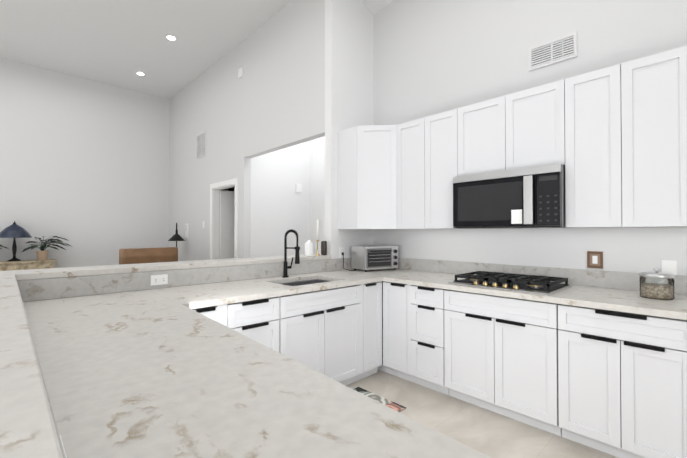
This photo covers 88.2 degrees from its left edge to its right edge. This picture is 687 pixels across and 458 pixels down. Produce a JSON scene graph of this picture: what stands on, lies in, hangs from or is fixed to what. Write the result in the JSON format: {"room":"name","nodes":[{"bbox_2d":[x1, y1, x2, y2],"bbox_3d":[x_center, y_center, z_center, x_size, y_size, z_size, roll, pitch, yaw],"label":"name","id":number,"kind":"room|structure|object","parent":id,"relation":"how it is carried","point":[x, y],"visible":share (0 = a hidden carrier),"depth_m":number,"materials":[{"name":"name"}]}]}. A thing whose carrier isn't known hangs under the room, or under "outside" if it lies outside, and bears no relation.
{"room":"kitchen","nodes":[
{"label":"kitchen","id":0,"kind":"room"},
{"bbox_2d":[0,58,227,267],"bbox_3d":[-5.938,-0.726,5.792,9.700,4.280,0.120,1,-1,-44],"label":"wall","id":1,"kind":"structure","parent":0,"point":[84,166],"depth_m":6.67,"materials":[{"name":"paint"}]},
{"bbox_2d":[0,0,292,98],"bbox_3d":[-1.958,-2.957,1.664,9.700,0.100,11.780,1,-1,-44],"label":"ceiling","id":2,"kind":"structure","parent":0,"point":[119,43],"depth_m":5.26,"materials":[{"name":"paint"}]},
{"bbox_2d":[169,0,324,260],"bbox_3d":[-1.971,-0.725,5.910,0.110,4.280,5.200,1,-1,-44],"label":"wall","id":3,"kind":"structure","parent":0,"point":[272,99],"depth_m":5.37,"materials":[{"name":"paint"}]},
{"bbox_2d":[185,224,187,238],"bbox_3d":[-3.076,0.045,6.949,0.036,0.300,0.090,1,-1,-44],"label":"light switch","id":4,"kind":"object","parent":3,"relation":"attached to","point":[186,231],"visible":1,"depth_m":6.92,"materials":[{"name":"white plastic"}]},
{"bbox_2d":[196,131,205,158],"bbox_3d":[-2.610,-1.534,6.497,0.012,0.440,0.420,1,-1,-44],"label":"air vent","id":5,"kind":"object","parent":3,"relation":"in","point":[200,145],"visible":0.98,"depth_m":6.48,"materials":[{"name":"white metal"}]},
{"bbox_2d":[238,67,242,78],"bbox_3d":[-1.572,-2.380,5.409,0.030,0.140,0.100,1,-1,-44],"label":"sensor","id":6,"kind":"object","parent":3,"relation":"attached to","point":[240,72],"visible":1,"depth_m":5.38,"materials":[{"name":"white plastic"}]},
{"bbox_2d":[250,141,309,257],"bbox_3d":[-1.093,-0.725,5.963,1.230,4.280,0.100,1,-1,-44],"label":"wall","id":7,"kind":"structure","parent":0,"point":[280,206],"depth_m":5.92,"materials":[{"name":"paint"}]},
{"bbox_2d":[295,183,301,192],"bbox_3d":[-0.780,-0.713,6.165,0.110,0.150,0.040,1,-1,-44],"label":"door chime","id":8,"kind":"object","parent":7,"relation":"attached to","point":[298,187],"visible":1,"depth_m":6.14,"materials":[{"name":"white plastic"}]},
{"bbox_2d":[310,136,324,254],"bbox_3d":[0.087,-0.727,5.722,0.100,4.280,2.080,1,-1,-44],"label":"wall","id":9,"kind":"structure","parent":0,"point":[317,146],"depth_m":6.22,"materials":[{"name":"paint"}]},
{"bbox_2d":[325,0,373,270],"bbox_3d":[0.083,-0.742,4.202,0.710,4.280,0.110,1,-1,-44],"label":"wall","id":10,"kind":"structure","parent":0,"point":[349,63],"depth_m":4.06,"materials":[{"name":"paint"}]},
{"bbox_2d":[339,247,344,257],"bbox_3d":[-0.016,0.266,4.013,0.075,0.118,0.009,1,-1,-44],"label":"outlet","id":11,"kind":"object","parent":10,"relation":"attached to","point":[341,250],"visible":0.94,"depth_m":4.00,"materials":[{"name":"white plastic"}]},
{"bbox_2d":[361,0,391,14],"bbox_3d":[0.607,-2.779,3.787,0.556,0.215,1.243,1,-1,-44],"label":"ceiling slope","id":12,"kind":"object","parent":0,"point":[374,7],"visible":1,"depth_m":4.29,"materials":[{"name":"paint"}]},
{"bbox_2d":[346,370,618,457],"bbox_3d":[-1.958,1.423,1.621,9.700,0.100,11.780,1,-1,-44],"label":"floor","id":13,"kind":"structure","parent":0,"point":[491,434],"depth_m":2.49,"materials":[{"name":"tile"}]},
{"bbox_2d":[0,259,56,270],"bbox_3d":[-5.423,0.972,5.860,1.040,0.885,0.410,1,-1,-44],"label":"console table","id":14,"kind":"object","parent":13,"relation":"on","point":[24,265],"visible":0.38,"depth_m":5.82,"materials":[{"name":"stone"}]},
{"bbox_2d":[0,221,32,260],"bbox_3d":[-5.434,0.199,5.850,0.450,0.660,0.450,1,-1,-44],"label":"lamp","id":15,"kind":"object","parent":14,"relation":"on","point":[14,230],"visible":1,"depth_m":5.78,"materials":[{"name":"black metal"}]},
{"bbox_2d":[21,236,70,259],"bbox_3d":[-5.087,0.326,6.110,0.690,0.411,0.496,1,-1,-44],"label":"plant","id":16,"kind":"object","parent":14,"relation":"on","point":[42,254],"visible":1,"depth_m":6.06,"materials":[{"name":"green plant"}]},
{"bbox_2d":[119,247,177,264],"bbox_3d":[-3.225,0.852,5.621,0.850,1.120,0.800,0,-1,38],"label":"armchair","id":17,"kind":"object","parent":13,"relation":"on","point":[145,255],"visible":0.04,"depth_m":5.31,"materials":[{"name":"brown leather"}]},
{"bbox_2d":[0,254,330,457],"bbox_3d":[-0.400,0.824,1.974,3.046,1.105,3.035,1,-1,-44],"label":"raised bar","id":18,"kind":"object","parent":13,"relation":"on","point":[27,428],"visible":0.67,"depth_m":0.69,"materials":[{"name":"stone"}]},
{"bbox_2d":[151,274,167,285],"bbox_3d":[-1.388,0.383,2.669,0.118,0.075,0.009,1,-1,-44],"label":"outlet","id":19,"kind":"object","parent":18,"relation":"attached to","point":[159,279],"visible":1,"depth_m":2.67,"materials":[{"name":"white plastic"}]},
{"bbox_2d":[305,240,313,255],"bbox_3d":[-0.370,0.204,3.806,0.096,0.168,0.096,1,-1,-44],"label":"canister","id":20,"kind":"object","parent":18,"relation":"on","point":[309,247],"visible":1,"depth_m":3.76,"materials":[{"name":"white ceramic"}]},
{"bbox_2d":[315,220,319,255],"bbox_3d":[-0.284,0.093,3.869,0.064,0.392,0.064,1,-1,-44],"label":"candle holder","id":21,"kind":"object","parent":18,"relation":"on","point":[317,240],"visible":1,"depth_m":3.86,"materials":[{"name":"gold metal"}]},
{"bbox_2d":[321,241,326,254],"bbox_3d":[-0.216,0.210,3.912,0.068,0.158,0.068,1,-1,-44],"label":"vase","id":22,"kind":"object","parent":18,"relation":"on","point":[323,247],"visible":1,"depth_m":3.88,"materials":[{"name":"brown ceramic"}]},
{"bbox_2d":[168,223,184,246],"bbox_3d":[-3.221,0.649,6.832,0.310,1.550,0.310,1,-1,-44],"label":"floor lamp","id":23,"kind":"object","parent":13,"relation":"on","point":[176,236],"visible":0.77,"depth_m":6.78,"materials":[{"name":"black metal"}]},
{"bbox_2d":[192,306,215,320],"bbox_3d":[-1.063,0.933,2.415,0.285,0.896,0.600,1,-1,-44],"label":"base cabinet","id":24,"kind":"object","parent":13,"relation":"on","point":[210,312],"depth_m":2.21,"materials":[{"name":"white wood"}]},
{"bbox_2d":[20,278,490,457],"bbox_3d":[-0.528,0.387,1.124,0.720,0.169,1.940,1,-1,-44],"label":"countertop","id":25,"kind":"structure","parent":24,"relation":"on","point":[134,367],"depth_m":0.94,"materials":[{"name":"stone"}]},
{"bbox_2d":[216,295,291,352],"bbox_3d":[-0.816,0.935,2.652,0.530,0.896,0.600,1,-1,-44],"label":"base cabinet","id":26,"kind":"object","parent":13,"relation":"on","point":[260,320],"depth_m":2.47,"materials":[{"name":"white wood"}]},
{"bbox_2d":[17,258,380,297],"bbox_3d":[-0.547,0.503,2.989,3.275,0.365,0.748,1,-1,-44],"label":"countertop","id":27,"kind":"structure","parent":26,"relation":"on","point":[261,280],"depth_m":2.96,"materials":[{"name":"stone"}]},
{"bbox_2d":[282,229,299,277],"bbox_3d":[-0.487,0.228,3.322,0.121,0.451,0.166,1,-1,-44],"label":"faucet","id":28,"kind":"object","parent":27,"relation":"on","point":[297,260],"visible":1,"depth_m":3.32,"materials":[{"name":"black metal"}]},
{"bbox_2d":[351,245,397,271],"bbox_3d":[0.367,0.326,3.991,0.460,0.268,0.318,0,-1,-32],"label":"toaster oven","id":29,"kind":"object","parent":27,"relation":"on","point":[372,257],"visible":1,"depth_m":3.88,"materials":[{"name":"silver metal"}]},
{"bbox_2d":[280,301,359,385],"bbox_3d":[-0.361,1.057,3.087,0.850,0.661,0.600,1,-1,-44],"label":"base cabinet","id":30,"kind":"object","parent":13,"relation":"on","point":[335,334],"depth_m":2.88,"materials":[{"name":"white wood"}]},
{"bbox_2d":[316,281,381,378],"bbox_3d":[0.061,0.944,3.493,0.320,0.896,0.600,1,-1,-44],"label":"base cabinet","id":31,"kind":"object","parent":13,"relation":"on","point":[367,298],"depth_m":3.23,"materials":[{"name":"white wood"}]},
{"bbox_2d":[353,387,405,411],"bbox_3d":[0.008,1.378,2.627,0.830,0.008,0.510,1,-1,-44],"label":"mat","id":32,"kind":"object","parent":13,"relation":"on","point":[391,404],"visible":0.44,"depth_m":2.84,"materials":[{"name":"multicoloured fabric"}]},
{"bbox_2d":[382,281,409,380],"bbox_3d":[0.701,0.943,3.461,0.600,0.896,0.318,1,-1,-44],"label":"base cabinet","id":33,"kind":"object","parent":13,"relation":"on","point":[395,296],"depth_m":3.27,"materials":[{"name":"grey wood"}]},
{"bbox_2d":[410,285,441,392],"bbox_3d":[0.932,0.941,3.220,0.600,0.896,0.432,1,-1,-44],"label":"base cabinet","id":34,"kind":"object","parent":13,"relation":"on","point":[425,302],"depth_m":3.03,"materials":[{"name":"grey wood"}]},
{"bbox_2d":[442,289,541,428],"bbox_3d":[1.345,0.937,2.789,0.600,0.896,0.887,1,-1,-44],"label":"base cabinet","id":35,"kind":"object","parent":13,"relation":"on","point":[492,345],"depth_m":2.61,"materials":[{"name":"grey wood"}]},
{"bbox_2d":[542,302,686,457],"bbox_3d":[1.825,0.932,2.303,0.620,0.896,0.730,1,-1,-44],"label":"base cabinet","id":36,"kind":"object","parent":13,"relation":"on","point":[613,383],"depth_m":2.09,"materials":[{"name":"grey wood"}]},
{"bbox_2d":[381,258,686,319],"bbox_3d":[1.379,0.404,2.822,0.729,0.169,2.130,1,-1,-44],"label":"countertop","id":37,"kind":"structure","parent":36,"relation":"on","point":[597,289],"depth_m":2.66,"materials":[{"name":"stone"}]},
{"bbox_2d":[448,271,571,294],"bbox_3d":[1.319,0.416,2.840,0.555,0.066,0.750,1,-1,-44],"label":"cooktop","id":38,"kind":"object","parent":37,"relation":"in","point":[536,284],"visible":1,"depth_m":2.72,"materials":[{"name":"black metal"}]},
{"bbox_2d":[639,268,674,299],"bbox_3d":[2.024,0.348,2.290,0.176,0.190,0.176,1,-1,-44],"label":"canister","id":39,"kind":"object","parent":37,"relation":"on","point":[659,291],"visible":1,"depth_m":2.25,"materials":[{"name":"clear glass"}]},
{"bbox_2d":[374,0,686,275],"bbox_3d":[2.518,-0.761,2.263,0.120,4.280,6.280,1,-1,-44],"label":"wall","id":40,"kind":"structure","parent":0,"point":[432,57],"depth_m":3.25,"materials":[{"name":"paint"}]},
{"bbox_2d":[338,125,397,229],"bbox_3d":[0.387,-0.545,3.946,0.616,1.098,0.670,1,-1,-44],"label":"upper cabinet","id":41,"kind":"object","parent":40,"relation":"attached to","point":[367,154],"depth_m":3.74,"materials":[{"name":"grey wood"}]},
{"bbox_2d":[398,116,429,228],"bbox_3d":[0.785,-0.548,3.699,0.383,1.098,0.458,1,-1,-44],"label":"upper cabinet","id":42,"kind":"object","parent":40,"relation":"attached to","point":[413,136],"depth_m":3.57,"materials":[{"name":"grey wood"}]},
{"bbox_2d":[430,106,481,228],"bbox_3d":[1.039,-0.550,3.467,0.339,1.098,0.469,1,-1,-44],"label":"upper cabinet","id":43,"kind":"object","parent":40,"relation":"attached to","point":[448,128],"depth_m":3.32,"materials":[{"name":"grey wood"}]},
{"bbox_2d":[466,98,493,174],"bbox_3d":[1.328,-0.785,3.167,0.339,0.634,0.488,1,-1,-44],"label":"upper cabinet","id":44,"kind":"object","parent":40,"relation":"attached to","point":[479,116],"depth_m":3.08,"materials":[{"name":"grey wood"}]},
{"bbox_2d":[494,79,565,171],"bbox_3d":[1.583,-0.788,2.902,0.339,0.634,0.487,1,-1,-44],"label":"upper cabinet","id":45,"kind":"object","parent":40,"relation":"attached to","point":[530,124],"depth_m":2.78,"materials":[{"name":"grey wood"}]},
{"bbox_2d":[453,164,565,228],"bbox_3d":[1.405,-0.238,2.981,0.478,0.459,0.845,1,-1,-44],"label":"microwave","id":46,"kind":"object","parent":45,"relation":"attached to","point":[531,197],"visible":0.96,"depth_m":2.78,"materials":[{"name":"silver metal"}]},
{"bbox_2d":[529,31,576,70],"bbox_3d":[1.750,-1.484,2.975,0.012,0.200,0.360,1,-1,-44],"label":"air vent","id":47,"kind":"object","parent":40,"relation":"in","point":[559,49],"visible":1,"depth_m":2.96,"materials":[{"name":"white metal"}]},
{"bbox_2d":[565,68,605,227],"bbox_3d":[1.865,-0.559,2.605,0.339,1.098,0.450,1,-1,-44],"label":"upper cabinet","id":48,"kind":"object","parent":40,"relation":"attached to","point":[585,168],"depth_m":2.52,"materials":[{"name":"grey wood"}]},
{"bbox_2d":[587,251,602,268],"bbox_3d":[1.951,0.239,2.748,0.012,0.130,0.100,1,-1,-44],"label":"electrical outlet","id":49,"kind":"object","parent":40,"relation":"attached to","point":[594,259],"visible":1,"depth_m":2.75,"materials":[{"name":"brown"}]},
{"bbox_2d":[606,46,686,227],"bbox_3d":[2.084,-0.561,2.377,0.339,1.098,0.420,1,-1,-44],"label":"upper cabinet","id":50,"kind":"object","parent":40,"relation":"attached to","point":[613,139],"depth_m":2.28,"materials":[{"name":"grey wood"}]},
{"bbox_2d":[661,260,676,274],"bbox_3d":[2.246,0.276,2.442,0.008,0.120,0.080,1,-1,-44],"label":"light switch","id":51,"kind":"object","parent":40,"relation":"attached to","point":[669,266],"visible":0.79,"depth_m":2.44,"materials":[{"name":"white plastic"}]},
{"bbox_3d":[-2.164,0.027,7.159,1.350,2.800,3.120,1,-1,-44],"label":"wall","id":52,"kind":"structure","parent":0,"visible":0},
{"bbox_2d":[210,178,237,259],"bbox_3d":[-1.936,0.314,5.857,0.136,2.200,1.000,1,-1,-44],"label":"door frame","id":53,"kind":"structure","parent":52,"relation":"attached to","point":[228,224],"depth_m":5.74,"materials":[{"name":"white wood"}]}
]}

